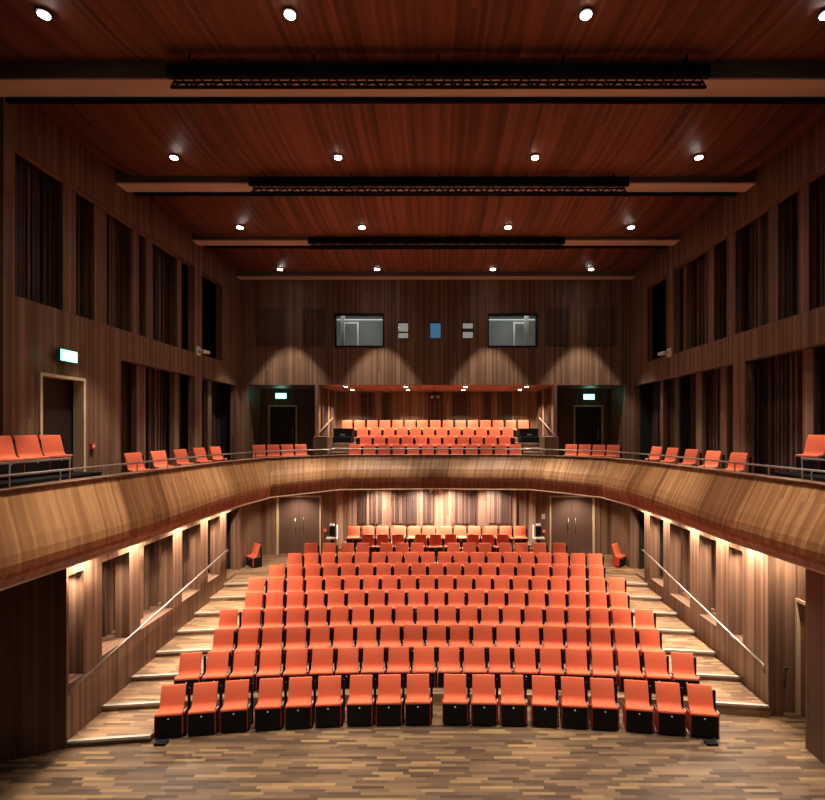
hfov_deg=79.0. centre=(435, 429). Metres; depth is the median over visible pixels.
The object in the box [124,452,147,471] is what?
seat
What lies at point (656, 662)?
seat
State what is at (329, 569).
seat
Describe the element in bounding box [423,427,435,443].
seat
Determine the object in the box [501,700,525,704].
seat cushion
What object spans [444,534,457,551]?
seat
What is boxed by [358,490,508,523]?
trim
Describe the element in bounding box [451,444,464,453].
seat
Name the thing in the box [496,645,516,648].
seat cushion
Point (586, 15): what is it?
recessed light
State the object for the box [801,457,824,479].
guard rail
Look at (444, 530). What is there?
seat
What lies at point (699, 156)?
recessed light
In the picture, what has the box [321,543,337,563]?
seat
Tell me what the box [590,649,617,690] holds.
seat
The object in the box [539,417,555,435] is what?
handrail
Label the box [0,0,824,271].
ceiling
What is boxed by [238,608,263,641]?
seat
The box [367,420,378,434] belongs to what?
seat
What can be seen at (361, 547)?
seat
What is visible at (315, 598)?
seat
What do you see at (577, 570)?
seat
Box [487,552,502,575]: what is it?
seat
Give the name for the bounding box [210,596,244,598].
trim
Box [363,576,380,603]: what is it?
seat
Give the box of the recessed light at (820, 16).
[817,9,824,20]
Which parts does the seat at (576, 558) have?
backrest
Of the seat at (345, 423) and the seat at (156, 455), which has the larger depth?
the seat at (345, 423)
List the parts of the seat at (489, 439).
backrest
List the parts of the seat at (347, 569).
backrest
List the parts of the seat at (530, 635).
backrest, panel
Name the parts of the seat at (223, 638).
backrest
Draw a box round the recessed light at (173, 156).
[169,154,178,159]
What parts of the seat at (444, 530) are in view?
backrest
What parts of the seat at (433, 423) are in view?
backrest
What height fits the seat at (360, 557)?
0.745 m
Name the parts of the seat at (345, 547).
backrest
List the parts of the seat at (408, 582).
backrest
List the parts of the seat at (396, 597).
backrest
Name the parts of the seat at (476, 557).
backrest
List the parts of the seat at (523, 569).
backrest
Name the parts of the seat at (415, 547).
backrest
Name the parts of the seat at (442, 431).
backrest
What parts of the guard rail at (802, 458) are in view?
post, rail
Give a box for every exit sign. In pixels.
[55,348,76,363]
[275,393,286,398]
[583,394,594,399]
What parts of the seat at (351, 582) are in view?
backrest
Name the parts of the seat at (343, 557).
backrest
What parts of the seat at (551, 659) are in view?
backrest, panel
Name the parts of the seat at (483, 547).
backrest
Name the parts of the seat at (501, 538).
backrest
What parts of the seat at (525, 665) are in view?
backrest, panel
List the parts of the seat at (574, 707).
panel, backrest, panel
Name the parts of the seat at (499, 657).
backrest, panel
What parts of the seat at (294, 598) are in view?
backrest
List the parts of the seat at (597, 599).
backrest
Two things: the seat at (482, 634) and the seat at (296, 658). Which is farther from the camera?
the seat at (482, 634)
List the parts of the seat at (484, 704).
backrest, panel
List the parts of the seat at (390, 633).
panel, backrest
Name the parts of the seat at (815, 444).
panel, backrest, panel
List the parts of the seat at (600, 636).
backrest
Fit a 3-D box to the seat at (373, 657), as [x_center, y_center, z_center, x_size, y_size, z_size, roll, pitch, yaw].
[-1.303,5.003,10.541,0.530,0.745,0.318,0,0,-2]
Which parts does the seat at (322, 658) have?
panel, backrest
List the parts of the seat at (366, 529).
backrest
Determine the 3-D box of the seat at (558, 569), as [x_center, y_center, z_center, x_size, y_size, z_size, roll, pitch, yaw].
[3.777,4.452,15.088,0.530,0.745,0.318,0,0,4]
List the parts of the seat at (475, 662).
backrest, panel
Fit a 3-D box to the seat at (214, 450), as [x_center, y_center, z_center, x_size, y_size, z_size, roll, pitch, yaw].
[-6.880,0.897,15.824,0.318,0.745,0.530,0,0,18]
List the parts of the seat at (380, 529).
backrest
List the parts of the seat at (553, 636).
backrest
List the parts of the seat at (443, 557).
backrest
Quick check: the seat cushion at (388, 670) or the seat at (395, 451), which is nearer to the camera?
the seat cushion at (388, 670)
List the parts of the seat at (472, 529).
backrest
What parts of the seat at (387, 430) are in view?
backrest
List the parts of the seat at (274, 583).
backrest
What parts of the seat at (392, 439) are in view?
backrest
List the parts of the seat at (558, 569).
backrest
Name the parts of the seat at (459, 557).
backrest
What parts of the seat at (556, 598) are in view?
backrest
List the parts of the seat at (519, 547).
backrest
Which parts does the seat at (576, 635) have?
backrest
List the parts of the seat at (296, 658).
panel, backrest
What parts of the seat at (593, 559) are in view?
backrest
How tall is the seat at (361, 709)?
0.845 m
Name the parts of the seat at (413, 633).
panel, backrest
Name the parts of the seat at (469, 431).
backrest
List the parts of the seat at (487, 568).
backrest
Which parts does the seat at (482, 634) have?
backrest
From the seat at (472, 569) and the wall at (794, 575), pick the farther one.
the seat at (472, 569)
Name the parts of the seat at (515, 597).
backrest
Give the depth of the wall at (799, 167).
12.73 m
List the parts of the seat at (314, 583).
backrest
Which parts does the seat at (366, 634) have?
panel, backrest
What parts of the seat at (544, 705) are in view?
panel, backrest, panel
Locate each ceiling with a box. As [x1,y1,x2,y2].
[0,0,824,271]
[320,385,551,391]
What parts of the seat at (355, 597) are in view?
backrest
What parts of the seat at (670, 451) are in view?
backrest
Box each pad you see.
[154,739,168,745]
[703,739,717,745]
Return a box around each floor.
[0,472,101,487]
[0,705,824,799]
[67,541,769,747]
[330,437,541,454]
[770,472,824,481]
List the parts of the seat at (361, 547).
backrest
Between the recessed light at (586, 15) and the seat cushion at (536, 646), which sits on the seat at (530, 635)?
the seat cushion at (536, 646)
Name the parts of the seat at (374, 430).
backrest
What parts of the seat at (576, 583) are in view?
backrest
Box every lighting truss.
[166,54,710,88]
[248,173,628,193]
[308,235,564,248]
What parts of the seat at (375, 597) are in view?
backrest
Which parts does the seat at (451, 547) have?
backrest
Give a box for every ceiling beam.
[0,61,824,103]
[116,169,755,195]
[192,232,679,248]
[237,269,634,279]
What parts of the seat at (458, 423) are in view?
backrest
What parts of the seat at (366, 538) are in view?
backrest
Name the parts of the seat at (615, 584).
backrest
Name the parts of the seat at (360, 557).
backrest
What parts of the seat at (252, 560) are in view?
panel, backrest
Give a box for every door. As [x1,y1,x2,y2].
[39,372,85,471]
[268,405,296,454]
[276,496,320,554]
[549,496,594,553]
[574,405,602,454]
[795,598,804,717]
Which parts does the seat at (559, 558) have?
backrest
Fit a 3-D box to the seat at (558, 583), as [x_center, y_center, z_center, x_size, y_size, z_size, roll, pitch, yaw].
[3.509,4.562,14.169,0.530,0.745,0.318,0,0,4]
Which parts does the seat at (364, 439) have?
backrest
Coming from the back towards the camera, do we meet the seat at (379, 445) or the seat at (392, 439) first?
the seat at (392, 439)
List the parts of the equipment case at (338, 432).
lid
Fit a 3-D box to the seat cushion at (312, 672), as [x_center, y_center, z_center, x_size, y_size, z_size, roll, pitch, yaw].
[-2.390,5.035,10.401,0.460,0.049,0.125,0,0,-3]
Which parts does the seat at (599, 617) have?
backrest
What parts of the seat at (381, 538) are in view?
backrest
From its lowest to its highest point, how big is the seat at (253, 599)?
0.745 m
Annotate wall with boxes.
[0,97,239,474]
[0,569,65,761]
[66,501,260,747]
[240,280,631,384]
[240,385,631,458]
[261,389,610,455]
[261,490,610,553]
[611,501,824,764]
[632,113,824,472]
[784,561,804,711]
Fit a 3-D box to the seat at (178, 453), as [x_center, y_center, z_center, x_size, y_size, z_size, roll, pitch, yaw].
[-6.880,0.897,13.654,0.318,0.745,0.530,0,0,18]
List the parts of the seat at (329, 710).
panel, backrest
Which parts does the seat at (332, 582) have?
backrest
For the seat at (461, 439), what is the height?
0.745 m
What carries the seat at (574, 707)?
on the floor at (754, 758)
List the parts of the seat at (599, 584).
backrest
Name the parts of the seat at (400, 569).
backrest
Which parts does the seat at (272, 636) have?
backrest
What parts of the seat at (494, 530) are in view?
backrest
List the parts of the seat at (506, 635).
backrest, panel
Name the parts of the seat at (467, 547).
backrest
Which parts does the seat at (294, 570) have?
backrest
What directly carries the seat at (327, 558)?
on the floor at (132, 720)
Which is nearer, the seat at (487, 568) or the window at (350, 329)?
the seat at (487, 568)
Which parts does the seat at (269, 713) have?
panel, backrest, panel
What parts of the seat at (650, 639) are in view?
panel, backrest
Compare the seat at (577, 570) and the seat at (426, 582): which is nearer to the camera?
the seat at (426, 582)
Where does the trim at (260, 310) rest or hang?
attached to the wall at (418, 359)
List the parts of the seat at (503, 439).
backrest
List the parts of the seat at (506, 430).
backrest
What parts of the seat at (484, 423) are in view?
backrest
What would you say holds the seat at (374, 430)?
on the floor at (516, 439)
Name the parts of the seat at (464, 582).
backrest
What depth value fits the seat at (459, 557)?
16.20 m
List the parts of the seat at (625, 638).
backrest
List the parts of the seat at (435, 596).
backrest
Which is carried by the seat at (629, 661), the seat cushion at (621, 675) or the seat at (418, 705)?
the seat cushion at (621, 675)
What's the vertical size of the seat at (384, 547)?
0.745 m
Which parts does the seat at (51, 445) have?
backrest, panel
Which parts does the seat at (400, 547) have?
backrest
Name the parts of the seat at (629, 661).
panel, backrest, panel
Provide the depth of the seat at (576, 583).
14.19 m
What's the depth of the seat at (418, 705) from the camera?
9.53 m
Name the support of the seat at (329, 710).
on the floor at (754, 758)
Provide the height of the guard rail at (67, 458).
0.410 m
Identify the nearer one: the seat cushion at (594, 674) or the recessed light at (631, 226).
the seat cushion at (594, 674)
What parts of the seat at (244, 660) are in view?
panel, backrest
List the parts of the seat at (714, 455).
backrest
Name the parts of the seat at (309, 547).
backrest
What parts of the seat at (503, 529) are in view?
backrest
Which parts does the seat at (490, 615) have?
backrest, panel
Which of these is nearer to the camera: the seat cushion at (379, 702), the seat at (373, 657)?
the seat cushion at (379, 702)
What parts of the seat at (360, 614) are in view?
backrest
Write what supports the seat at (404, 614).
on the floor at (132, 720)
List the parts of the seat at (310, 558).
backrest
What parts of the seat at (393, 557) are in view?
backrest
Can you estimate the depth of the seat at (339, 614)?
12.41 m
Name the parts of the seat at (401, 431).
backrest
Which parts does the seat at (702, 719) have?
panel, backrest, panel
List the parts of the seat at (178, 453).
backrest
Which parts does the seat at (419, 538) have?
backrest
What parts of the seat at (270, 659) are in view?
panel, backrest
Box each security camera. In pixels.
[196,346,209,355]
[658,348,670,356]
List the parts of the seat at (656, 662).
backrest, panel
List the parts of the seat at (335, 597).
backrest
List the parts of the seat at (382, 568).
backrest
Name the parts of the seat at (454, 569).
backrest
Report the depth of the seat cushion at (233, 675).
10.24 m
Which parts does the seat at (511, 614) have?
backrest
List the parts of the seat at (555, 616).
backrest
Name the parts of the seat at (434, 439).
backrest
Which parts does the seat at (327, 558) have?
backrest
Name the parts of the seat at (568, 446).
backrest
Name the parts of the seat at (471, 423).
backrest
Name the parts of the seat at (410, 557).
backrest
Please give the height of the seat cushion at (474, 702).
0.049 m
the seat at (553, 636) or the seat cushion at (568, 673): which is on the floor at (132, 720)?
the seat at (553, 636)
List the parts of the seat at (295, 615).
backrest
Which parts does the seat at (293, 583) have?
backrest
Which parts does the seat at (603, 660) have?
backrest, panel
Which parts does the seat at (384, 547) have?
backrest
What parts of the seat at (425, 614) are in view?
backrest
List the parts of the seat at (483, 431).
backrest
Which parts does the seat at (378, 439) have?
backrest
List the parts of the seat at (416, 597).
backrest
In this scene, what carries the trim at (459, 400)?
attached to the wall at (347, 405)
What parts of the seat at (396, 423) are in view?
backrest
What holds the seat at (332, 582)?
on the floor at (132, 720)
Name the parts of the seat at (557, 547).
backrest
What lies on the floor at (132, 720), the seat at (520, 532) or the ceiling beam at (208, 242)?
the seat at (520, 532)
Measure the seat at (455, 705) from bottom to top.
0.845 m
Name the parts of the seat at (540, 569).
backrest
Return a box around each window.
[334,313,383,346]
[397,322,407,338]
[430,322,440,338]
[462,322,473,338]
[487,313,537,346]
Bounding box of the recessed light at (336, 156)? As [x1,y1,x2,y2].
[333,154,342,159]
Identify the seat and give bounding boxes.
[0,435,24,479]
[12,435,50,476]
[38,435,72,473]
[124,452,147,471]
[150,451,173,468]
[154,684,190,738]
[173,449,194,465]
[174,652,205,694]
[187,681,222,735]
[193,448,211,463]
[202,651,232,692]
[209,446,226,461]
[210,628,237,665]
[218,609,241,642]
[220,679,253,732]
[229,650,259,690]
[235,627,261,664]
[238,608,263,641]
[245,577,266,606]
[245,592,265,622]
[246,543,261,567]
[252,445,267,457]
[254,678,286,729]
[256,649,285,690]
[259,627,285,663]
[261,608,285,641]
[264,591,285,622]
[265,577,286,605]
[267,445,281,456]
[267,564,286,590]
[281,444,295,456]
[283,626,309,653]
[283,648,310,689]
[284,591,306,621]
[284,607,307,635]
[285,577,305,605]
[285,676,315,728]
[286,564,304,590]
[287,553,303,568]
[295,444,309,455]
[302,553,320,576]
[303,543,319,563]
[303,564,322,589]
[304,576,324,604]
[305,590,326,621]
[306,607,329,638]
[307,625,332,662]
[309,647,336,688]
[315,675,344,726]
[320,553,337,575]
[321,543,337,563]
[322,564,340,589]
[324,576,343,604]
[326,590,346,620]
[329,606,351,639]
[332,625,355,661]
[335,647,361,687]
[338,552,353,575]
[341,543,355,562]
[341,563,357,589]
[342,420,353,427]
[344,576,362,603]
[346,526,361,546]
[347,675,375,725]
[348,590,366,620]
[349,444,362,454]
[351,606,372,639]
[354,420,366,436]
[355,552,370,575]
[356,427,369,443]
[356,625,379,661]
[357,543,371,562]
[359,563,375,589]
[360,435,372,453]
[361,526,375,545]
[361,647,386,686]
[362,534,375,554]
[363,444,377,454]
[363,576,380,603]
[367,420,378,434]
[368,590,386,620]
[370,427,382,443]
[372,552,386,575]
[373,606,394,639]
[374,435,386,453]
[375,534,390,551]
[376,526,389,543]
[376,563,392,589]
[376,674,404,724]
[378,444,391,453]
[379,624,402,660]
[380,420,391,434]
[380,543,394,562]
[382,575,399,603]
[384,427,395,443]
[386,646,411,686]
[388,435,400,453]
[388,552,403,574]
[388,589,406,620]
[392,420,403,434]
[392,534,405,551]
[393,444,406,453]
[394,526,406,542]
[394,563,410,588]
[395,606,415,638]
[396,543,409,562]
[397,427,408,443]
[401,575,417,603]
[402,435,414,446]
[403,624,425,660]
[405,420,416,434]
[405,552,419,574]
[405,674,432,724]
[407,444,420,453]
[408,526,421,546]
[408,589,426,619]
[410,427,422,443]
[411,543,425,562]
[412,563,427,588]
[412,646,436,686]
[415,534,428,551]
[416,435,428,453]
[416,606,436,638]
[418,420,428,429]
[419,575,436,603]
[421,552,436,574]
[422,444,435,453]
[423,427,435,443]
[423,526,435,537]
[426,624,448,660]
[427,589,446,619]
[429,534,442,555]
[429,563,445,588]
[430,420,441,434]
[430,435,442,453]
[437,427,448,443]
[437,444,449,453]
[437,606,458,638]
[438,552,452,574]
[438,575,455,603]
[438,646,462,686]
[440,526,453,546]
[442,674,469,724]
[443,420,454,434]
[443,435,456,453]
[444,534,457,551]
[447,543,461,562]
[447,563,462,588]
[447,589,466,619]
[449,624,471,660]
[450,427,461,436]
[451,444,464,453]
[454,552,469,574]
[455,420,466,434]
[455,526,467,546]
[457,435,469,453]
[457,575,473,603]
[460,606,479,638]
[463,427,474,443]
[463,543,477,562]
[463,646,487,686]
[464,563,480,588]
[466,444,478,453]
[467,534,480,551]
[468,420,479,434]
[468,589,486,620]
[469,526,481,542]
[471,435,483,453]
[471,552,485,574]
[471,674,497,724]
[472,624,494,660]
[475,575,492,603]
[476,427,487,443]
[479,543,492,562]
[480,420,491,434]
[480,444,493,453]
[480,606,500,639]
[482,534,495,551]
[482,563,497,588]
[485,435,497,453]
[486,526,498,545]
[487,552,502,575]
[488,590,506,619]
[488,647,512,686]
[489,427,501,443]
[493,420,504,434]
[494,576,511,603]
[495,444,508,454]
[495,625,518,661]
[496,534,509,551]
[499,435,511,453]
[499,543,512,562]
[499,563,515,589]
[499,675,527,725]
[500,526,513,546]
[502,427,514,443]
[502,606,522,639]
[504,552,519,575]
[506,420,517,437]
[508,590,526,620]
[509,444,522,454]
[513,576,530,603]
[513,647,538,687]
[514,526,527,545]
[515,543,529,562]
[517,563,533,589]
[518,420,529,427]
[519,625,542,661]
[521,552,535,575]
[523,606,544,639]
[528,590,546,620]
[531,675,558,726]
[532,576,548,604]
[533,543,547,563]
[535,564,550,589]
[537,553,552,575]
[539,647,564,688]
[542,625,565,662]
[545,607,566,640]
[548,590,567,621]
[551,576,568,605]
[552,564,569,590]
[553,543,566,563]
[554,553,570,577]
[560,676,588,728]
[563,444,578,455]
[564,648,590,689]
[566,626,590,654]
[567,607,589,641]
[569,591,588,610]
[570,564,587,583]
[570,577,588,605]
[571,553,587,578]
[577,444,592,456]
[588,553,603,575]
[588,565,605,588]
[588,577,607,603]
[589,591,609,618]
[589,608,612,638]
[589,678,619,730]
[590,445,606,456]
[590,627,614,660]
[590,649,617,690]
[605,445,621,457]
[608,577,627,605]
[610,592,631,622]
[612,543,625,566]
[612,608,634,641]
[614,627,639,664]
[617,650,644,690]
[623,679,653,732]
[634,609,657,642]
[638,628,664,665]
[643,651,671,692]
[645,446,664,461]
[654,681,686,735]
[660,448,681,463]
[670,652,699,694]
[678,449,701,465]
[686,684,719,738]
[699,451,724,468]
[724,452,751,472]
[796,435,824,474]
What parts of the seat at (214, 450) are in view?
backrest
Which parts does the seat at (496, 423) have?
backrest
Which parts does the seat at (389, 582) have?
backrest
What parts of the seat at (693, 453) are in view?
backrest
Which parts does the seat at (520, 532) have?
backrest, panel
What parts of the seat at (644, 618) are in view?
backrest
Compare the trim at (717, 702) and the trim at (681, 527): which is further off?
the trim at (681, 527)
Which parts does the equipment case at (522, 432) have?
lid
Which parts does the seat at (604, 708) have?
panel, backrest, panel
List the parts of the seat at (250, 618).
backrest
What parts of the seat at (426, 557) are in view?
backrest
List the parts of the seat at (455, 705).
panel, backrest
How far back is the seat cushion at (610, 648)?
11.22 m
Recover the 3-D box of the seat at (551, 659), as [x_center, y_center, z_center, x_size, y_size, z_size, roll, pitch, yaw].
[2.438,5.003,10.492,0.530,0.745,0.318,0,0,3]
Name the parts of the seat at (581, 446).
backrest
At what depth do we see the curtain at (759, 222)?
12.23 m
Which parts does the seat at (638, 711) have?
panel, backrest, panel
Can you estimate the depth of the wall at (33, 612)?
8.60 m
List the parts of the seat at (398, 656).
panel, backrest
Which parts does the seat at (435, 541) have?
panel, backrest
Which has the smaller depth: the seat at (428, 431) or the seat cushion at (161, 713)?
the seat cushion at (161, 713)
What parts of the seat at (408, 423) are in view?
backrest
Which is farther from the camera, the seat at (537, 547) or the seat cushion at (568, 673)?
the seat at (537, 547)
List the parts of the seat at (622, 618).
backrest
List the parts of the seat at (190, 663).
panel, backrest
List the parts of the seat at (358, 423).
backrest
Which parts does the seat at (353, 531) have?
panel, backrest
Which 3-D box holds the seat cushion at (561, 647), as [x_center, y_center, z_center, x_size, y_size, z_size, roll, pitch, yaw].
[2.678,4.925,11.319,0.460,0.049,0.125,0,0,3]
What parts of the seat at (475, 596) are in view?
backrest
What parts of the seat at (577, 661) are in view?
backrest, panel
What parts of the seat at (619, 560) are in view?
panel, backrest, panel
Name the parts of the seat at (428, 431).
backrest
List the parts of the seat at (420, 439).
backrest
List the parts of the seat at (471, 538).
backrest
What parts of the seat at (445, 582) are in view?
backrest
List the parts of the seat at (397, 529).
backrest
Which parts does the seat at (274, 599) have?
backrest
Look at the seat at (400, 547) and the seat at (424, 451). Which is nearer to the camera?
the seat at (400, 547)
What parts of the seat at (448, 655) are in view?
panel, backrest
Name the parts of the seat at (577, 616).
backrest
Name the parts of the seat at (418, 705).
panel, backrest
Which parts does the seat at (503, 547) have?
backrest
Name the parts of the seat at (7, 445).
backrest, panel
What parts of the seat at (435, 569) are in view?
backrest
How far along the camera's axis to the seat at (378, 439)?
19.35 m
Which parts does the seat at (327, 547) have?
backrest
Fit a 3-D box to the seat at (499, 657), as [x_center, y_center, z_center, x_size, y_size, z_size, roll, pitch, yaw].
[1.369,5.003,10.539,0.530,0.745,0.318,0,0,2]
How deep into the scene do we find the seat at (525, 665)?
10.55 m
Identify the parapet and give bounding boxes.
[0,454,824,590]
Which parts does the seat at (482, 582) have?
backrest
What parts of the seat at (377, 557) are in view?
backrest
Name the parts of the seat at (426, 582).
backrest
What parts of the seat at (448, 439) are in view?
backrest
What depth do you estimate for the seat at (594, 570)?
15.08 m
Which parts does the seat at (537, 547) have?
backrest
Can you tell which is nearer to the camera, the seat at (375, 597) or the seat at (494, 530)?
the seat at (375, 597)
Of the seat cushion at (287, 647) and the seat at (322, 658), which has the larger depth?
the seat cushion at (287, 647)
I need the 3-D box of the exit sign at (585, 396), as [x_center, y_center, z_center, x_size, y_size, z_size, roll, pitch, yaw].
[6.390,-1.383,20.919,0.470,0.240,0.123,0,0,0]
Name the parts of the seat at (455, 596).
backrest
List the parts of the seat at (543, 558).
backrest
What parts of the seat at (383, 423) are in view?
backrest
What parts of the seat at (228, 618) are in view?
backrest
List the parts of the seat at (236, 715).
panel, backrest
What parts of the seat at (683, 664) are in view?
backrest, panel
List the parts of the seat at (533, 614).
backrest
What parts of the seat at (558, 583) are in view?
backrest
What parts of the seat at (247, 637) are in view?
backrest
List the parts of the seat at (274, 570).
backrest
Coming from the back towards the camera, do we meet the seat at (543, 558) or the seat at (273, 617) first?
the seat at (543, 558)
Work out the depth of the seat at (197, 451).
14.72 m
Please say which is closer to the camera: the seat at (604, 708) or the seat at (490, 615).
the seat at (604, 708)
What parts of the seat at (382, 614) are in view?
backrest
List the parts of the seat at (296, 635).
backrest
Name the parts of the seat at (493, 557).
backrest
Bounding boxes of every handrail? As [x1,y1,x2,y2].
[68,549,228,691]
[316,417,332,435]
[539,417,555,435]
[641,549,765,673]
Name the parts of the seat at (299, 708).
panel, backrest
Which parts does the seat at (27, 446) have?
backrest, panel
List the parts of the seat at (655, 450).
backrest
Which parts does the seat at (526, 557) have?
backrest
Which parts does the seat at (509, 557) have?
backrest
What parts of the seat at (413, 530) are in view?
panel, backrest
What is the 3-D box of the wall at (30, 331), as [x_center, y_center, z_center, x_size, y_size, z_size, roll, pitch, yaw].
[-7.800,-2.615,14.090,0.400,7.770,10.620,0,0,0]
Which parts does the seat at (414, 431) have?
backrest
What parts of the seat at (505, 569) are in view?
backrest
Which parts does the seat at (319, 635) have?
panel, backrest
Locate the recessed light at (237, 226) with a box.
[235,225,244,228]
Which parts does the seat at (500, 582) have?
backrest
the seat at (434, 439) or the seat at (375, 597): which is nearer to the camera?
the seat at (375, 597)
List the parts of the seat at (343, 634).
panel, backrest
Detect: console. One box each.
[326,524,337,542]
[533,524,544,542]
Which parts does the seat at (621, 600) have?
backrest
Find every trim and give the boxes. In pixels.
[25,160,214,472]
[67,734,150,743]
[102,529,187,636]
[102,701,159,707]
[111,528,189,631]
[131,673,177,678]
[156,648,211,653]
[177,628,217,632]
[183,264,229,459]
[194,611,238,614]
[208,512,230,572]
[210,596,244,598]
[224,582,247,584]
[256,309,604,344]
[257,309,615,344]
[313,436,558,455]
[324,388,548,436]
[330,443,541,452]
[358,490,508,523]
[366,490,516,537]
[624,582,647,584]
[630,596,661,598]
[633,611,677,614]
[639,511,662,576]
[640,268,688,461]
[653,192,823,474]
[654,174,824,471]
[659,629,694,632]
[662,648,715,653]
[681,527,742,627]
[682,528,715,609]
[696,673,740,678]
[716,701,769,707]
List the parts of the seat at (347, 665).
panel, backrest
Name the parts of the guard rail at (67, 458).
post, rail, post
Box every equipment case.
[333,428,353,442]
[333,437,351,442]
[518,428,538,442]
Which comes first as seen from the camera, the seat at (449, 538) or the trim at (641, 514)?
the trim at (641, 514)
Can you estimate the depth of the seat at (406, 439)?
19.35 m
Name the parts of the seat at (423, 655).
backrest, panel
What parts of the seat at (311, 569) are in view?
backrest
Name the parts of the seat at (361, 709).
panel, backrest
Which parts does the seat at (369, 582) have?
backrest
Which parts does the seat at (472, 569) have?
backrest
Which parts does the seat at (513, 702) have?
panel, backrest, panel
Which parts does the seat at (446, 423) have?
backrest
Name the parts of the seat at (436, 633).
panel, backrest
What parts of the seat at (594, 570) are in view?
backrest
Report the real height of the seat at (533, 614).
0.745 m
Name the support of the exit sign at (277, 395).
attached to the wall at (304, 399)
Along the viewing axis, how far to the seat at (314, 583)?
14.23 m
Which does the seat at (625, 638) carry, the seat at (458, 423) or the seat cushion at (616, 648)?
the seat cushion at (616, 648)
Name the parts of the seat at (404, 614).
panel, backrest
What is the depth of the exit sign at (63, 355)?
10.07 m
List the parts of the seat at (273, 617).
backrest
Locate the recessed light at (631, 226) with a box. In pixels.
[626,225,635,228]
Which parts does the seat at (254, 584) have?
backrest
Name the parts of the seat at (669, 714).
panel, backrest, panel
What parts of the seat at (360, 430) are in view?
backrest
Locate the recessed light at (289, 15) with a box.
[282,7,297,20]
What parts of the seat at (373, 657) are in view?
panel, backrest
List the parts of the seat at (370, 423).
backrest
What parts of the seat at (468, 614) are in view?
backrest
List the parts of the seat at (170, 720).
panel, backrest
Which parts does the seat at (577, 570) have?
backrest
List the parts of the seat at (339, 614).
panel, backrest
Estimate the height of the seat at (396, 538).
0.745 m
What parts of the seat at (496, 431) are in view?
backrest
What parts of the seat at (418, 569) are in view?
backrest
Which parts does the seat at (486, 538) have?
backrest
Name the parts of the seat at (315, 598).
backrest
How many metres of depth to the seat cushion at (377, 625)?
12.29 m
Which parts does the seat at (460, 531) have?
backrest, panel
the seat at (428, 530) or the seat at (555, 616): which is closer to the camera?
the seat at (555, 616)
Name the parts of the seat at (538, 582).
backrest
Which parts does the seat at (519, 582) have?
backrest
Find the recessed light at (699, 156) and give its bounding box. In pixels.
[694,154,703,159]
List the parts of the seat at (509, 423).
backrest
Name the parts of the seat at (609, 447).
backrest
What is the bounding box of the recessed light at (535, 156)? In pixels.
[530,154,539,159]
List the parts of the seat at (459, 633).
backrest, panel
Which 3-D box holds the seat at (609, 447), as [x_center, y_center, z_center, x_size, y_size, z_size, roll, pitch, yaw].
[6.197,0.897,17.487,0.530,0.745,0.318,0,0,32]
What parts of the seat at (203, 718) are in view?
panel, backrest, panel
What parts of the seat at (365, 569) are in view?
backrest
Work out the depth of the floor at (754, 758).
8.35 m
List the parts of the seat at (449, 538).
backrest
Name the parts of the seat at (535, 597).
backrest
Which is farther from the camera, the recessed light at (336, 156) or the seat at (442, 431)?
the seat at (442, 431)
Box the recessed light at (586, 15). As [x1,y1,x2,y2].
[578,7,593,20]
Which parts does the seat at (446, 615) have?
backrest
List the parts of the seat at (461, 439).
backrest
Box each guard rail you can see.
[0,448,824,480]
[0,457,70,487]
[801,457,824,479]
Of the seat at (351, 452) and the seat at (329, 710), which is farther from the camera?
the seat at (351, 452)
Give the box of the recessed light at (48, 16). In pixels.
[35,7,52,20]
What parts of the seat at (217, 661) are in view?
panel, backrest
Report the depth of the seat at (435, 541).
18.03 m
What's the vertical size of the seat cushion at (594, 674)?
0.049 m
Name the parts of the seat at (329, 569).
backrest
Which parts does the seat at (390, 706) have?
panel, backrest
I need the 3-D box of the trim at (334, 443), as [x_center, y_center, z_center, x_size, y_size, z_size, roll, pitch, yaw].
[0.000,0.751,18.740,7.880,0.518,1.100,0,0,0]
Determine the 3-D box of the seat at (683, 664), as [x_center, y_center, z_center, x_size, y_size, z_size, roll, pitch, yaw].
[5.111,5.003,10.256,0.530,0.745,0.318,0,0,7]
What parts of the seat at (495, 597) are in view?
backrest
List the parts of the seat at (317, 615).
backrest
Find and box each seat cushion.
[0,458,24,461]
[25,456,49,459]
[47,454,72,457]
[155,710,183,716]
[174,675,199,680]
[188,708,215,714]
[202,674,226,678]
[210,649,231,652]
[221,705,247,711]
[230,673,253,677]
[235,648,256,650]
[255,704,281,709]
[256,672,279,676]
[259,647,280,651]
[283,671,306,675]
[284,646,304,650]
[285,702,311,707]
[308,646,328,649]
[309,670,332,674]
[316,701,340,706]
[332,645,352,648]
[335,670,357,673]
[347,700,371,704]
[356,645,375,648]
[361,669,383,673]
[373,624,387,627]
[377,700,400,704]
[379,645,399,648]
[387,669,408,672]
[403,645,422,647]
[406,699,429,703]
[413,669,434,672]
[426,645,446,647]
[438,669,459,672]
[443,699,466,703]
[450,645,469,647]
[464,669,485,672]
[472,700,496,704]
[473,645,493,648]
[489,669,511,673]
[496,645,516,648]
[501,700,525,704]
[515,670,537,673]
[520,645,540,648]
[532,701,556,706]
[540,670,563,674]
[544,646,564,649]
[562,702,587,707]
[566,671,589,675]
[567,647,588,650]
[591,704,617,709]
[592,647,613,651]
[592,672,616,676]
[616,648,637,650]
[619,673,643,677]
[625,705,652,711]
[640,649,662,652]
[646,674,670,678]
[657,708,684,714]
[673,675,698,680]
[689,710,717,716]
[796,454,819,457]
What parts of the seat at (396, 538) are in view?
backrest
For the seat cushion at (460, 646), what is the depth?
11.37 m
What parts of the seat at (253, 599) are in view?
backrest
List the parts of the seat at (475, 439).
backrest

